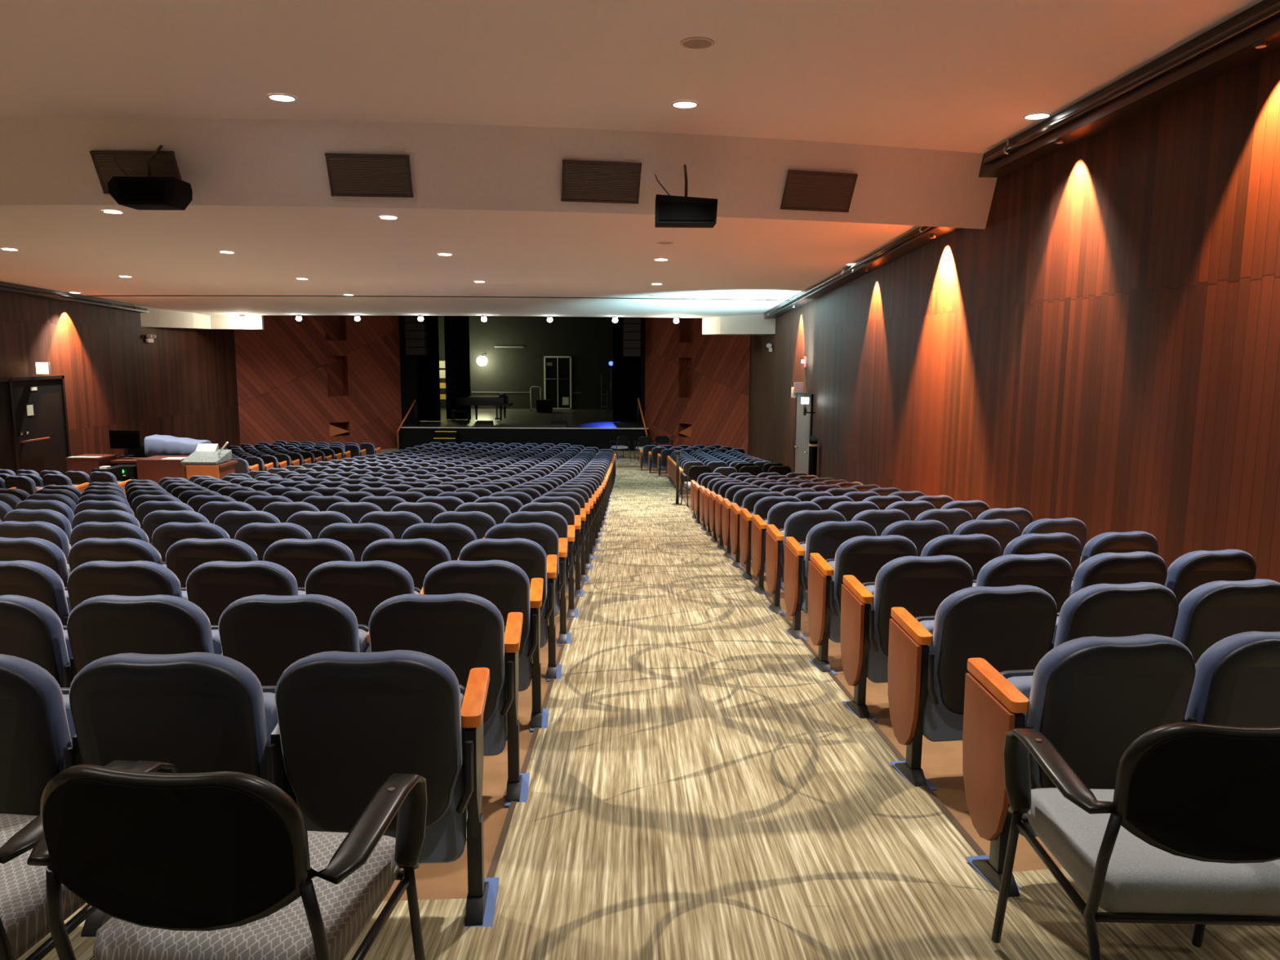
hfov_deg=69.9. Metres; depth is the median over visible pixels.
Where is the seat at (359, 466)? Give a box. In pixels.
[351,463,371,469]
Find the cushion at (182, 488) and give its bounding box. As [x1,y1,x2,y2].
[171,485,209,492]
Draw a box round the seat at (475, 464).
[461,462,481,467]
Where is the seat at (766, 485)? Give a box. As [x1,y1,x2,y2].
[759,481,789,488]
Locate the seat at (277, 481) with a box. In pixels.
[265,478,293,484]
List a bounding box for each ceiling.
[0,0,1263,153]
[0,117,997,229]
[0,204,919,318]
[140,307,263,329]
[702,314,775,335]
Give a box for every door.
[0,374,71,475]
[543,355,571,408]
[793,391,813,474]
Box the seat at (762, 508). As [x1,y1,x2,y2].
[739,495,801,581]
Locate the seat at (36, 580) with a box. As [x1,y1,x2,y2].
[0,560,71,625]
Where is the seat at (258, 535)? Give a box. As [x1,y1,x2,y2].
[234,522,311,560]
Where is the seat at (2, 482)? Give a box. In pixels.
[0,477,5,488]
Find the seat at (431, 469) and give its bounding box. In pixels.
[417,466,439,472]
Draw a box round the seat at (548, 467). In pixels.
[532,465,554,471]
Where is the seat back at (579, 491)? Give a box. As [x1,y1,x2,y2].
[548,488,588,529]
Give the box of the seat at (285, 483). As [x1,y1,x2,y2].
[278,480,309,487]
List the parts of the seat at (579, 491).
armrest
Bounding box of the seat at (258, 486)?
[250,483,284,491]
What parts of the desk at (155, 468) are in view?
panel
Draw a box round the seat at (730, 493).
[715,484,760,551]
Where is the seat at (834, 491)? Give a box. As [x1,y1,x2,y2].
[825,487,858,496]
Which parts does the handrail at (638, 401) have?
post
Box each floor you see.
[17,448,1279,959]
[79,466,1062,908]
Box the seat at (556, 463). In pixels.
[541,461,560,467]
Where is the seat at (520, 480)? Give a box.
[499,477,527,484]
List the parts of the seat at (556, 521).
armrest, floor plate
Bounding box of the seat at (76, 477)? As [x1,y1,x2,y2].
[64,471,90,486]
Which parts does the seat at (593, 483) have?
armrest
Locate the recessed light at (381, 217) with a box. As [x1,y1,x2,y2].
[378,216,398,219]
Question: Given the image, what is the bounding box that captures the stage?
[397,408,648,449]
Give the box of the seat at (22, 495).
[0,488,30,501]
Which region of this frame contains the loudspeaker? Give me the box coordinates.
[654,164,717,227]
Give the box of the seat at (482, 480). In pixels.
[464,477,491,483]
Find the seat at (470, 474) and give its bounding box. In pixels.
[455,472,479,477]
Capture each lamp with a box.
[239,314,245,320]
[295,314,302,320]
[354,314,359,320]
[417,314,423,321]
[480,315,486,321]
[546,315,552,322]
[612,315,617,322]
[673,316,679,323]
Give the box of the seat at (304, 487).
[293,483,327,491]
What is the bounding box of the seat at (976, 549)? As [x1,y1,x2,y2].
[920,533,1001,579]
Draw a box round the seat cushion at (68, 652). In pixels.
[63,630,72,664]
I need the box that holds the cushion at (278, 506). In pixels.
[262,501,319,511]
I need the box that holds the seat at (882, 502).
[862,495,904,510]
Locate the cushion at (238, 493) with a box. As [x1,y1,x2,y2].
[229,490,271,496]
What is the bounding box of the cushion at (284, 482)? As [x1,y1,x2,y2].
[278,480,309,484]
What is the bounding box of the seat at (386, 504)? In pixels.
[359,495,406,511]
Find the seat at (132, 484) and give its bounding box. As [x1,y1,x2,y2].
[124,482,162,496]
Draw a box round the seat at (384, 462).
[374,459,392,464]
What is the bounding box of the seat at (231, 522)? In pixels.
[213,510,280,538]
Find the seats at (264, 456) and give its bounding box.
[116,440,764,493]
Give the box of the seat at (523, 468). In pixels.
[506,465,528,471]
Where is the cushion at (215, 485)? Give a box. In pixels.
[208,483,241,487]
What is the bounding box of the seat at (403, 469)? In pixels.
[390,466,411,472]
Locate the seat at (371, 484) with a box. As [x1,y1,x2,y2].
[359,480,388,488]
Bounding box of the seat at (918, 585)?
[840,555,973,721]
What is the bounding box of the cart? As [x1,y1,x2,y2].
[529,386,541,411]
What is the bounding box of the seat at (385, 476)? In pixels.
[380,474,405,479]
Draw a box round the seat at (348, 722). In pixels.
[275,649,499,926]
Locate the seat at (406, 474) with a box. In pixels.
[395,471,417,477]
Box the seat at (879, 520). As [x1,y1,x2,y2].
[851,509,910,536]
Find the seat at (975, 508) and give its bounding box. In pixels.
[940,500,989,519]
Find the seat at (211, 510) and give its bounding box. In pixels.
[198,501,256,524]
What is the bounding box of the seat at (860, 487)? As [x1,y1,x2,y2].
[851,484,879,491]
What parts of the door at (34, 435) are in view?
plate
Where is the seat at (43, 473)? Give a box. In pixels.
[39,470,62,478]
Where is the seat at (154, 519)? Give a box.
[142,510,209,542]
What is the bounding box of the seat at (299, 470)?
[293,468,317,474]
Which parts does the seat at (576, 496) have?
armrest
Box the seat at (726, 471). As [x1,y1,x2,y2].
[713,466,737,476]
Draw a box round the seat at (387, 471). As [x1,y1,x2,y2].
[377,469,399,474]
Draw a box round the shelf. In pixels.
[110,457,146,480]
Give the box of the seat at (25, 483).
[4,475,44,494]
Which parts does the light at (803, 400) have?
handle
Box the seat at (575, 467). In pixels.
[558,465,581,473]
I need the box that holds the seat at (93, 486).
[84,484,127,499]
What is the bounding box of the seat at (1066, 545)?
[1003,532,1081,577]
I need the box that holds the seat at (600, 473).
[578,470,608,514]
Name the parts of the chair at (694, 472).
leg, armrest, leg, seat, backrest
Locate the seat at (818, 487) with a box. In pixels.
[810,484,841,491]
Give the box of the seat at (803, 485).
[797,481,826,488]
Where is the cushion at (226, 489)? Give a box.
[217,486,255,492]
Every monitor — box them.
[109,430,140,457]
[475,420,493,426]
[550,421,567,426]
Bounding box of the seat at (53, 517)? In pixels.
[3,508,72,542]
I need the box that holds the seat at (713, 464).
[706,461,727,472]
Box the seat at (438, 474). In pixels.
[424,472,448,477]
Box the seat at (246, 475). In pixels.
[226,472,252,478]
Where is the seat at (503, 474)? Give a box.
[485,472,510,477]
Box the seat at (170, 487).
[165,482,200,493]
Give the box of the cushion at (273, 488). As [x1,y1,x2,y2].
[265,486,302,491]
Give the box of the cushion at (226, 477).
[222,475,247,478]
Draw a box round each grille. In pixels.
[116,180,164,201]
[658,201,715,220]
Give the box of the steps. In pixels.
[433,431,458,444]
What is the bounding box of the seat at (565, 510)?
[518,502,583,598]
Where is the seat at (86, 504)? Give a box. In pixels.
[74,500,134,516]
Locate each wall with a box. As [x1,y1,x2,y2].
[0,291,240,457]
[234,315,401,449]
[324,315,349,436]
[398,315,645,426]
[398,427,648,450]
[438,315,613,408]
[644,317,750,454]
[680,317,693,437]
[747,49,1279,582]
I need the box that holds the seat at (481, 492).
[453,487,493,497]
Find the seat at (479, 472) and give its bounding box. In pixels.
[463,469,487,475]
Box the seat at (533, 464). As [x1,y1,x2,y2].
[517,461,537,466]
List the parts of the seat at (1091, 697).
panel, floor plate, armrest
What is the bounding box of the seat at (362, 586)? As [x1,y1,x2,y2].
[304,560,423,626]
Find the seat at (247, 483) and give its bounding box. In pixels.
[238,480,270,487]
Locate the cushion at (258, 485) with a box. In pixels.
[250,483,284,487]
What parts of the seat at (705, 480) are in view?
panel, armrest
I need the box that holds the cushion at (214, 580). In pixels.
[186,560,298,599]
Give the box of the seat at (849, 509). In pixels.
[828,501,879,521]
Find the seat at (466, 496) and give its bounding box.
[436,491,479,502]
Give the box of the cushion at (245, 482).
[238,480,270,484]
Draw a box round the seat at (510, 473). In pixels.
[493,470,516,476]
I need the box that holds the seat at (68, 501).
[25,493,76,514]
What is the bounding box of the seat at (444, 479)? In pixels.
[429,476,454,482]
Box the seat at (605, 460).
[590,459,613,494]
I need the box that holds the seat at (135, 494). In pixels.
[128,489,173,508]
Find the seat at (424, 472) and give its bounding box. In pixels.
[405,469,429,475]
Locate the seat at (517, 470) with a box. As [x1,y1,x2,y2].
[499,466,522,474]
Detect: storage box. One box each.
[439,360,444,367]
[439,369,445,377]
[440,382,445,387]
[440,394,445,398]
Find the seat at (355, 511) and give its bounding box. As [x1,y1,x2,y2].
[326,502,383,523]
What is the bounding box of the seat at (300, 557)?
[263,537,355,587]
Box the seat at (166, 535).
[151,522,230,561]
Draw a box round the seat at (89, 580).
[66,560,187,609]
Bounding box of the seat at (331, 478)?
[324,476,349,481]
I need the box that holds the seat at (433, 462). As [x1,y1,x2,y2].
[421,460,439,464]
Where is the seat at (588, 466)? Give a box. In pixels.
[584,465,610,505]
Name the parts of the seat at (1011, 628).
panel, armrest, floor plate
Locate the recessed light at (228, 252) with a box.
[219,251,235,253]
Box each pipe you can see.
[0,284,147,311]
[764,226,932,316]
[982,1,1279,164]
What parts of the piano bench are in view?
seat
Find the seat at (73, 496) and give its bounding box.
[34,488,79,505]
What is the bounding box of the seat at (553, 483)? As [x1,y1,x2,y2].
[529,479,559,488]
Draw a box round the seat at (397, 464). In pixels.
[387,462,406,466]
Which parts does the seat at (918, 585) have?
panel, armrest, floor plate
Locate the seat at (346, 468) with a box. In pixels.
[337,466,358,471]
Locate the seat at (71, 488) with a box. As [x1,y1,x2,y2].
[42,484,81,498]
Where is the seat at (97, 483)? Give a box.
[86,481,126,497]
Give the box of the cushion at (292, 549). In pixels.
[263,537,355,561]
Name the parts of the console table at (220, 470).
panel, panel, panel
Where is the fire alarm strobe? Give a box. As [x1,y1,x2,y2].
[800,356,806,367]
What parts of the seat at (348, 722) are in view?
armrest, floor plate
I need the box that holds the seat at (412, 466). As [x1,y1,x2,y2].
[401,464,422,469]
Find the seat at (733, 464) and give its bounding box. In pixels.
[728,461,748,467]
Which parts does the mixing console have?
lamp arm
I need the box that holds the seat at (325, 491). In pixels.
[311,487,348,496]
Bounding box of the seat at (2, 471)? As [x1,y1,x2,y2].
[0,469,15,475]
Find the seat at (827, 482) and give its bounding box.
[822,479,848,484]
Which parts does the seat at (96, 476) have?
armrest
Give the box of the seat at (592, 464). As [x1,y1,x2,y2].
[586,462,611,501]
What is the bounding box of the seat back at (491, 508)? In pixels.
[454,502,511,514]
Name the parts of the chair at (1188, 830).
leg, armrest, leg, seat frame, seat, backrest, leg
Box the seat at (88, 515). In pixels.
[71,509,142,529]
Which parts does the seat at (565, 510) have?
armrest, floor plate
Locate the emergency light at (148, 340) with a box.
[146,333,155,342]
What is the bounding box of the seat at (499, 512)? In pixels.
[454,502,511,524]
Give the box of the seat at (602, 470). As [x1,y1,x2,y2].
[581,467,609,509]
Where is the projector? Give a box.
[107,145,192,210]
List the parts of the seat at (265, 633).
armrest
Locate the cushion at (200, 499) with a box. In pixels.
[186,494,235,503]
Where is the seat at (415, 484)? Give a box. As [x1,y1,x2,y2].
[398,481,429,488]
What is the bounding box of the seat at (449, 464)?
[436,462,456,466]
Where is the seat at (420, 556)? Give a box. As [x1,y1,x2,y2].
[361,537,458,589]
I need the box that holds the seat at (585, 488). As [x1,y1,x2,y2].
[555,484,598,551]
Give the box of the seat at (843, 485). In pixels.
[835,481,862,488]
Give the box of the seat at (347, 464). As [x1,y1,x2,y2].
[339,461,357,466]
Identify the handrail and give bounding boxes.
[396,399,416,450]
[637,397,647,436]
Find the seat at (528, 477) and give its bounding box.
[510,475,536,481]
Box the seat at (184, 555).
[165,537,257,587]
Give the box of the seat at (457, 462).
[444,460,463,465]
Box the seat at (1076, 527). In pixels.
[1021,517,1087,553]
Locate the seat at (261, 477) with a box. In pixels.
[254,475,280,480]
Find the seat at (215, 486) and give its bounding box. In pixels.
[207,483,241,492]
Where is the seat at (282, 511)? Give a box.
[262,501,319,522]
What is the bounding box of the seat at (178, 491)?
[171,485,209,497]
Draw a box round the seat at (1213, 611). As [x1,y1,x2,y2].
[1172,578,1279,662]
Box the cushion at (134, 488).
[128,485,166,491]
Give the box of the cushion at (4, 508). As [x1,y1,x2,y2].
[0,500,13,512]
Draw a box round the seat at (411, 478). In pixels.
[393,476,418,481]
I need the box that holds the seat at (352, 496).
[333,491,374,502]
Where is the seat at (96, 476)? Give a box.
[89,471,132,493]
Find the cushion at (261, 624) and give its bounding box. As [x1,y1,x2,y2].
[218,594,359,653]
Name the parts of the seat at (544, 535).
armrest, floor plate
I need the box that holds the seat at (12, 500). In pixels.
[0,493,22,510]
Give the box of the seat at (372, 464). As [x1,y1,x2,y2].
[364,462,382,466]
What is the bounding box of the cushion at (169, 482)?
[161,480,193,485]
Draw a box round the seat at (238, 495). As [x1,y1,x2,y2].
[229,490,271,502]
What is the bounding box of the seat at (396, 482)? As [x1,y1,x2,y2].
[377,479,404,484]
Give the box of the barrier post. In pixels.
[671,450,682,505]
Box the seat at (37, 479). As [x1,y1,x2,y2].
[16,473,44,486]
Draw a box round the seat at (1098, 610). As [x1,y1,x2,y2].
[1050,582,1178,649]
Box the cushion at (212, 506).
[198,501,256,511]
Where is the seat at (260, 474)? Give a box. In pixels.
[254,473,282,478]
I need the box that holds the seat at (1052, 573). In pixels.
[972,553,1072,612]
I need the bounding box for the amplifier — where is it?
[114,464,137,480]
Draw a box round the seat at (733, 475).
[727,472,751,478]
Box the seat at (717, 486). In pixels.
[703,480,742,536]
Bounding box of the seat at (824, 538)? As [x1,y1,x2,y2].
[783,520,876,641]
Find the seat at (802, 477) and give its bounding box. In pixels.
[795,475,817,479]
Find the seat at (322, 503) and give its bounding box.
[301,495,349,511]
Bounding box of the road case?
[536,399,552,413]
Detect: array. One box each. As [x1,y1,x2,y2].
[404,315,427,355]
[622,317,640,355]
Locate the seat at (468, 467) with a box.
[453,464,474,470]
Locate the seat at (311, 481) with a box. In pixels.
[302,478,330,484]
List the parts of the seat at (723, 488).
panel, armrest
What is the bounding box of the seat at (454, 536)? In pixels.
[400,522,484,560]
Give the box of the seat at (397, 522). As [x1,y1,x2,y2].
[358,511,423,538]
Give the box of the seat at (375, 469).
[363,466,385,472]
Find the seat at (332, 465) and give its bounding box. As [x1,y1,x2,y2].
[325,463,345,468]
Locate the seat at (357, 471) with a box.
[349,468,372,474]
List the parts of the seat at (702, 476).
panel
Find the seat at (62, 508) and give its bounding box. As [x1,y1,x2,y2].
[14,499,74,528]
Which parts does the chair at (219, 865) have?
leg, armrest, backrest, seat, seat frame, leg, armrest, leg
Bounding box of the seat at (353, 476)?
[347,474,373,479]
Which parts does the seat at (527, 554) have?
armrest, floor plate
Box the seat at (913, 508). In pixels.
[884,500,935,520]
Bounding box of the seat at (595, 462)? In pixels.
[587,461,612,497]
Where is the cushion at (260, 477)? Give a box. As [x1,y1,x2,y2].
[254,475,280,479]
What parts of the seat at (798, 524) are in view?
panel, armrest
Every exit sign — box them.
[35,361,50,374]
[793,382,803,392]
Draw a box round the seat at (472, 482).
[453,479,481,485]
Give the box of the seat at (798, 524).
[765,509,846,615]
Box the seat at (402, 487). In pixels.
[380,484,413,491]
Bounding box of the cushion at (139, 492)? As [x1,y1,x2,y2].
[128,489,173,496]
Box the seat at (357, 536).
[317,522,394,561]
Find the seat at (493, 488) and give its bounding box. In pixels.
[467,484,503,493]
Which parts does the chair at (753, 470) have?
backrest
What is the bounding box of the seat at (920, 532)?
[880,520,949,556]
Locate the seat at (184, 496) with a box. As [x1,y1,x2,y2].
[177,489,222,504]
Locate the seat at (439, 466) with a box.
[427,464,448,469]
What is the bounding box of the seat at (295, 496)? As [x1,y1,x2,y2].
[281,490,323,502]
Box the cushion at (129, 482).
[126,479,158,484]
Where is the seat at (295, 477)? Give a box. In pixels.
[288,475,315,480]
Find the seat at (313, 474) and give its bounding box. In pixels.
[305,471,328,479]
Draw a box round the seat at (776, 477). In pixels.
[765,475,788,480]
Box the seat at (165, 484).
[161,480,193,489]
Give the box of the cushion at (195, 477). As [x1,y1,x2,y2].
[188,475,213,479]
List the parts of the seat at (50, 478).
armrest, panel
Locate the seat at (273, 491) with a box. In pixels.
[264,486,302,495]
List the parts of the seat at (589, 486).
armrest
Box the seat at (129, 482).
[124,479,158,490]
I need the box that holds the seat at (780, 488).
[769,484,801,492]
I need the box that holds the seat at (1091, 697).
[962,634,1195,897]
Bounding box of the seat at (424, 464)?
[412,462,431,466]
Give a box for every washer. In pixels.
[928,233,936,238]
[1054,139,1064,143]
[1253,41,1268,48]
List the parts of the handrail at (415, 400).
post, rail, post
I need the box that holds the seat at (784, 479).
[777,477,801,482]
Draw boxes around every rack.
[92,466,123,480]
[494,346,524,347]
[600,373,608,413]
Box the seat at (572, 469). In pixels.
[555,467,578,476]
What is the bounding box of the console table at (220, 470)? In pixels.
[181,460,238,479]
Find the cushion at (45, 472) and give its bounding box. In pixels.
[43,470,62,474]
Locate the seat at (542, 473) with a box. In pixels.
[522,470,546,477]
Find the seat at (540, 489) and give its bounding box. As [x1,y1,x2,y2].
[511,484,548,495]
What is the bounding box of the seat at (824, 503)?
[810,495,853,510]
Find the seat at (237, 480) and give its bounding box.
[229,477,257,484]
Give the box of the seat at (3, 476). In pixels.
[0,473,10,480]
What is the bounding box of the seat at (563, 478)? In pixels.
[542,475,568,483]
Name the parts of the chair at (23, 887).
leg, seat, seat frame, armrest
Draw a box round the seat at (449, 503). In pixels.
[416,496,464,511]
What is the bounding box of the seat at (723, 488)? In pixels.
[709,481,751,542]
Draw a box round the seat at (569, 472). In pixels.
[550,470,575,478]
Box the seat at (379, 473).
[364,471,386,477]
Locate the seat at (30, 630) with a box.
[0,594,76,687]
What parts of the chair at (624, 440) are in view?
seat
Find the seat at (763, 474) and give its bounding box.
[756,472,780,477]
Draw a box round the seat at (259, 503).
[244,495,293,511]
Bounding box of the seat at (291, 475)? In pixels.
[284,473,311,478]
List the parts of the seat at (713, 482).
panel, armrest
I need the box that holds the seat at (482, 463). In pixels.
[468,460,488,465]
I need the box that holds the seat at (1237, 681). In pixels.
[1183,631,1279,727]
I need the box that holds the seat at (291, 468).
[284,465,306,471]
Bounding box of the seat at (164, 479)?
[158,477,188,486]
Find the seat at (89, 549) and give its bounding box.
[68,537,166,571]
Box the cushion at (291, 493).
[281,490,323,496]
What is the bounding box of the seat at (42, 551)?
[0,537,71,586]
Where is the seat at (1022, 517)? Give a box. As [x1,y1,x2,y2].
[976,507,1032,535]
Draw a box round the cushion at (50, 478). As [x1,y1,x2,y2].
[44,473,72,485]
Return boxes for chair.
[0,760,136,959]
[26,760,426,959]
[128,444,144,479]
[609,435,631,460]
[633,436,653,459]
[653,435,673,447]
[680,465,711,506]
[734,462,755,472]
[738,466,762,475]
[762,462,783,472]
[768,466,791,475]
[991,722,1279,959]
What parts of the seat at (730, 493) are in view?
panel, armrest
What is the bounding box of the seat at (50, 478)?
[42,473,88,493]
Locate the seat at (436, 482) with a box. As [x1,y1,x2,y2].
[415,479,443,484]
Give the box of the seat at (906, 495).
[888,490,924,501]
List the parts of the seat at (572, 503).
armrest, floor plate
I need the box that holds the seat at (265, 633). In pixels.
[218,594,370,685]
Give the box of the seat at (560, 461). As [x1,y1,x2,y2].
[544,459,564,465]
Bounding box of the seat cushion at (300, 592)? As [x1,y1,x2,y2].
[297,590,305,595]
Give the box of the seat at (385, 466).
[375,464,396,469]
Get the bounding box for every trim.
[0,280,149,312]
[328,424,349,436]
[400,426,648,429]
[471,391,581,393]
[486,481,986,877]
[679,426,691,437]
[764,226,959,319]
[978,0,1279,177]
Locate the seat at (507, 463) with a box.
[493,461,512,466]
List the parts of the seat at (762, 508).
panel, armrest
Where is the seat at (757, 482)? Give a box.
[750,480,778,485]
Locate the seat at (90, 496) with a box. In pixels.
[77,493,130,507]
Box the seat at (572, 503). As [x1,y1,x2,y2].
[530,496,588,582]
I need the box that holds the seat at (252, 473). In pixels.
[247,471,270,479]
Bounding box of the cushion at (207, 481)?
[202,480,231,483]
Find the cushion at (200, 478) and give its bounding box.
[194,477,221,480]
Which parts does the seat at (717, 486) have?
panel, armrest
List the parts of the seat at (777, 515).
panel, armrest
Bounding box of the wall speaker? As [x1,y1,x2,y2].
[791,386,795,397]
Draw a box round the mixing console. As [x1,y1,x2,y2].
[180,441,231,464]
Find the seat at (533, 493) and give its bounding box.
[502,488,541,499]
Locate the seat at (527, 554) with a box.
[458,537,561,681]
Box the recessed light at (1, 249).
[0,248,19,250]
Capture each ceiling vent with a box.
[89,151,182,194]
[324,153,413,197]
[560,160,641,204]
[780,169,857,212]
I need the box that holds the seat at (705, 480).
[693,475,727,524]
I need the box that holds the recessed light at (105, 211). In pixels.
[102,210,124,213]
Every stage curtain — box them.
[444,315,471,419]
[613,316,641,422]
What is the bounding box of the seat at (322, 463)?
[315,461,334,466]
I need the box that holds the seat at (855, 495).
[842,491,879,502]
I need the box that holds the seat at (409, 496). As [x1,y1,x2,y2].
[384,491,426,502]
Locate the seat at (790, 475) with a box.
[785,471,808,478]
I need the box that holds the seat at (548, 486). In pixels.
[520,481,554,491]
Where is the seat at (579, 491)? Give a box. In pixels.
[548,488,595,559]
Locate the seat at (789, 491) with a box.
[781,487,816,496]
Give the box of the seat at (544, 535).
[484,522,571,645]
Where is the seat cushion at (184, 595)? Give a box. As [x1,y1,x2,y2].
[181,591,187,599]
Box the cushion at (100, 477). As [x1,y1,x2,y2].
[92,471,117,484]
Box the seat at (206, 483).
[200,480,231,488]
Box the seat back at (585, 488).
[555,484,591,521]
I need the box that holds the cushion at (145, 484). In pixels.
[126,482,162,488]
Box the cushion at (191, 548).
[165,537,257,560]
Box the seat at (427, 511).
[390,502,446,523]
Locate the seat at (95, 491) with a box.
[80,488,127,501]
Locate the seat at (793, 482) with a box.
[786,479,813,484]
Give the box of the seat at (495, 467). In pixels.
[480,464,501,471]
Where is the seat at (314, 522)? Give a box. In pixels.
[286,511,352,538]
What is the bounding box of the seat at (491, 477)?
[477,475,502,480]
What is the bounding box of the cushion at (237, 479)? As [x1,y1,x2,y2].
[229,477,257,481]
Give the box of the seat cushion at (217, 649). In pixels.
[211,629,222,654]
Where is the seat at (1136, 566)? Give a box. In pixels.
[1069,551,1167,596]
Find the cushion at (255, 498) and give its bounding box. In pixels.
[244,495,293,502]
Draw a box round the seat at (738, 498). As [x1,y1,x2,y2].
[721,487,771,559]
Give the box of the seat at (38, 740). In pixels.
[0,653,111,937]
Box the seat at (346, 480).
[341,478,366,484]
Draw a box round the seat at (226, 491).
[217,486,255,496]
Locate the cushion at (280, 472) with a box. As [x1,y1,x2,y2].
[277,471,299,474]
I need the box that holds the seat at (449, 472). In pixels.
[435,469,457,475]
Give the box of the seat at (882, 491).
[867,487,901,496]
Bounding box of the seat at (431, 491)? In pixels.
[406,487,444,496]
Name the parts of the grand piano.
leg, lid, leg, leg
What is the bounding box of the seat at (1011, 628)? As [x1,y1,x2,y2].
[887,584,1057,791]
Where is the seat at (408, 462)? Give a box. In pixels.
[398,460,415,464]
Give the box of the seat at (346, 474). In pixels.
[334,471,357,477]
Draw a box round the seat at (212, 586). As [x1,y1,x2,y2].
[186,560,305,625]
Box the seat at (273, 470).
[266,467,288,473]
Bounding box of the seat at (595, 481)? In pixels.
[570,477,604,531]
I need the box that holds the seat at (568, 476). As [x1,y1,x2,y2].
[547,472,572,479]
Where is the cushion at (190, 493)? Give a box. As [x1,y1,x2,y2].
[177,489,222,497]
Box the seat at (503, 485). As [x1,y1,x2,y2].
[480,481,512,489]
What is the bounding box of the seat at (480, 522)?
[431,511,496,539]
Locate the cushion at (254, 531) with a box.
[234,522,311,539]
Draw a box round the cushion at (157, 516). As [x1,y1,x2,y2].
[142,510,209,523]
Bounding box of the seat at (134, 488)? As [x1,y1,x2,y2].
[126,485,166,502]
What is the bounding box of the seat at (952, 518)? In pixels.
[914,508,973,534]
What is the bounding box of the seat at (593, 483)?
[565,480,602,537]
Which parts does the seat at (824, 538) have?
panel, armrest, floor plate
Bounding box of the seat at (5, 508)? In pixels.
[0,500,13,521]
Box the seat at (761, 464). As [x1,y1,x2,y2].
[753,461,770,468]
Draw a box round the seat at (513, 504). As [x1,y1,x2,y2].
[474,496,523,513]
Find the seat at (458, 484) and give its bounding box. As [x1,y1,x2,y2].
[439,481,471,488]
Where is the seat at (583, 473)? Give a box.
[577,472,607,519]
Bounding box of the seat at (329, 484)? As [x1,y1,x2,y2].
[318,480,348,487]
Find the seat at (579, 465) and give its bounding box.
[560,462,583,471]
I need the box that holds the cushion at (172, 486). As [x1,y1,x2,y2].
[165,482,200,488]
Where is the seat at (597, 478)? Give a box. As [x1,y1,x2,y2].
[573,475,606,524]
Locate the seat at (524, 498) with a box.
[488,491,533,505]
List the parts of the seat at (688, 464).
panel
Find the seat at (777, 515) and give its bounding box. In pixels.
[751,501,822,595]
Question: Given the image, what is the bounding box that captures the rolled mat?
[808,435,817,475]
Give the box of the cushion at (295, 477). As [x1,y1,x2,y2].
[288,475,315,479]
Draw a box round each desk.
[64,453,118,475]
[136,455,188,484]
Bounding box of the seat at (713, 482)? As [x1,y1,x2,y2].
[699,477,735,530]
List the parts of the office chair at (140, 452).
backrest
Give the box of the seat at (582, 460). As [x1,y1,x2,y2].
[568,459,586,466]
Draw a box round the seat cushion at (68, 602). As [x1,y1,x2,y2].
[65,590,71,613]
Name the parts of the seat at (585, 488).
armrest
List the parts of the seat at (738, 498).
panel, armrest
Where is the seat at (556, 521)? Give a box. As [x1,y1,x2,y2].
[502,511,577,618]
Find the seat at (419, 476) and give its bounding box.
[413,474,437,479]
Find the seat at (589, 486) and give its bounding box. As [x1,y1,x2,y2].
[561,481,600,543]
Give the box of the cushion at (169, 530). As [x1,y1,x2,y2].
[151,522,230,538]
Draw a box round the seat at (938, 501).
[911,494,954,509]
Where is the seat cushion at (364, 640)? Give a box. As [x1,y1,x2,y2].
[358,628,369,652]
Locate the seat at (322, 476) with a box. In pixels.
[315,473,342,479]
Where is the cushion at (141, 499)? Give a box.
[131,494,182,503]
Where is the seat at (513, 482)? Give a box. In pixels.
[491,479,520,486]
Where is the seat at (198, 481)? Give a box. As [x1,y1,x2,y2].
[193,477,221,485]
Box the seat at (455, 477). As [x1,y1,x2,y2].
[444,474,470,479]
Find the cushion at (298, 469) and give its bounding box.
[295,468,317,471]
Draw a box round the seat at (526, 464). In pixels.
[511,462,532,468]
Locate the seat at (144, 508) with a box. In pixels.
[135,500,194,528]
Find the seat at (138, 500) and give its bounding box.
[131,494,182,517]
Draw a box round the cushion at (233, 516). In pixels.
[213,510,280,523]
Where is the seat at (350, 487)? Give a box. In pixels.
[337,484,369,491]
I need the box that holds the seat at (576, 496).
[540,491,592,570]
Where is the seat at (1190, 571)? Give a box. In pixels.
[1164,549,1256,604]
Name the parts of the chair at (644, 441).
seat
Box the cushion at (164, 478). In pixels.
[161,477,188,480]
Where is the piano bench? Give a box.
[451,409,470,422]
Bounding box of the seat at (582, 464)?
[564,461,585,468]
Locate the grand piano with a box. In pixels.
[455,392,513,420]
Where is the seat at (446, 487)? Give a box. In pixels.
[423,484,458,492]
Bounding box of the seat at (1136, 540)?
[1079,530,1158,565]
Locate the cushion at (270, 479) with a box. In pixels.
[265,478,293,481]
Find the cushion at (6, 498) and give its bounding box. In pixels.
[0,493,22,503]
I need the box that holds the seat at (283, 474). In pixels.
[275,471,299,478]
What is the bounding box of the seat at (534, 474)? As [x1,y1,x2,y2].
[516,472,542,478]
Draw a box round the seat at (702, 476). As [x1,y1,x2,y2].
[690,472,722,518]
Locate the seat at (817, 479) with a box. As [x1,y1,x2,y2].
[810,477,834,482]
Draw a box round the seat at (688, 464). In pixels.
[679,461,704,497]
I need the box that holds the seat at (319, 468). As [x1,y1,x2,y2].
[311,466,331,471]
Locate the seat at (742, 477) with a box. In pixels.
[734,475,759,481]
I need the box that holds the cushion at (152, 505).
[136,500,194,511]

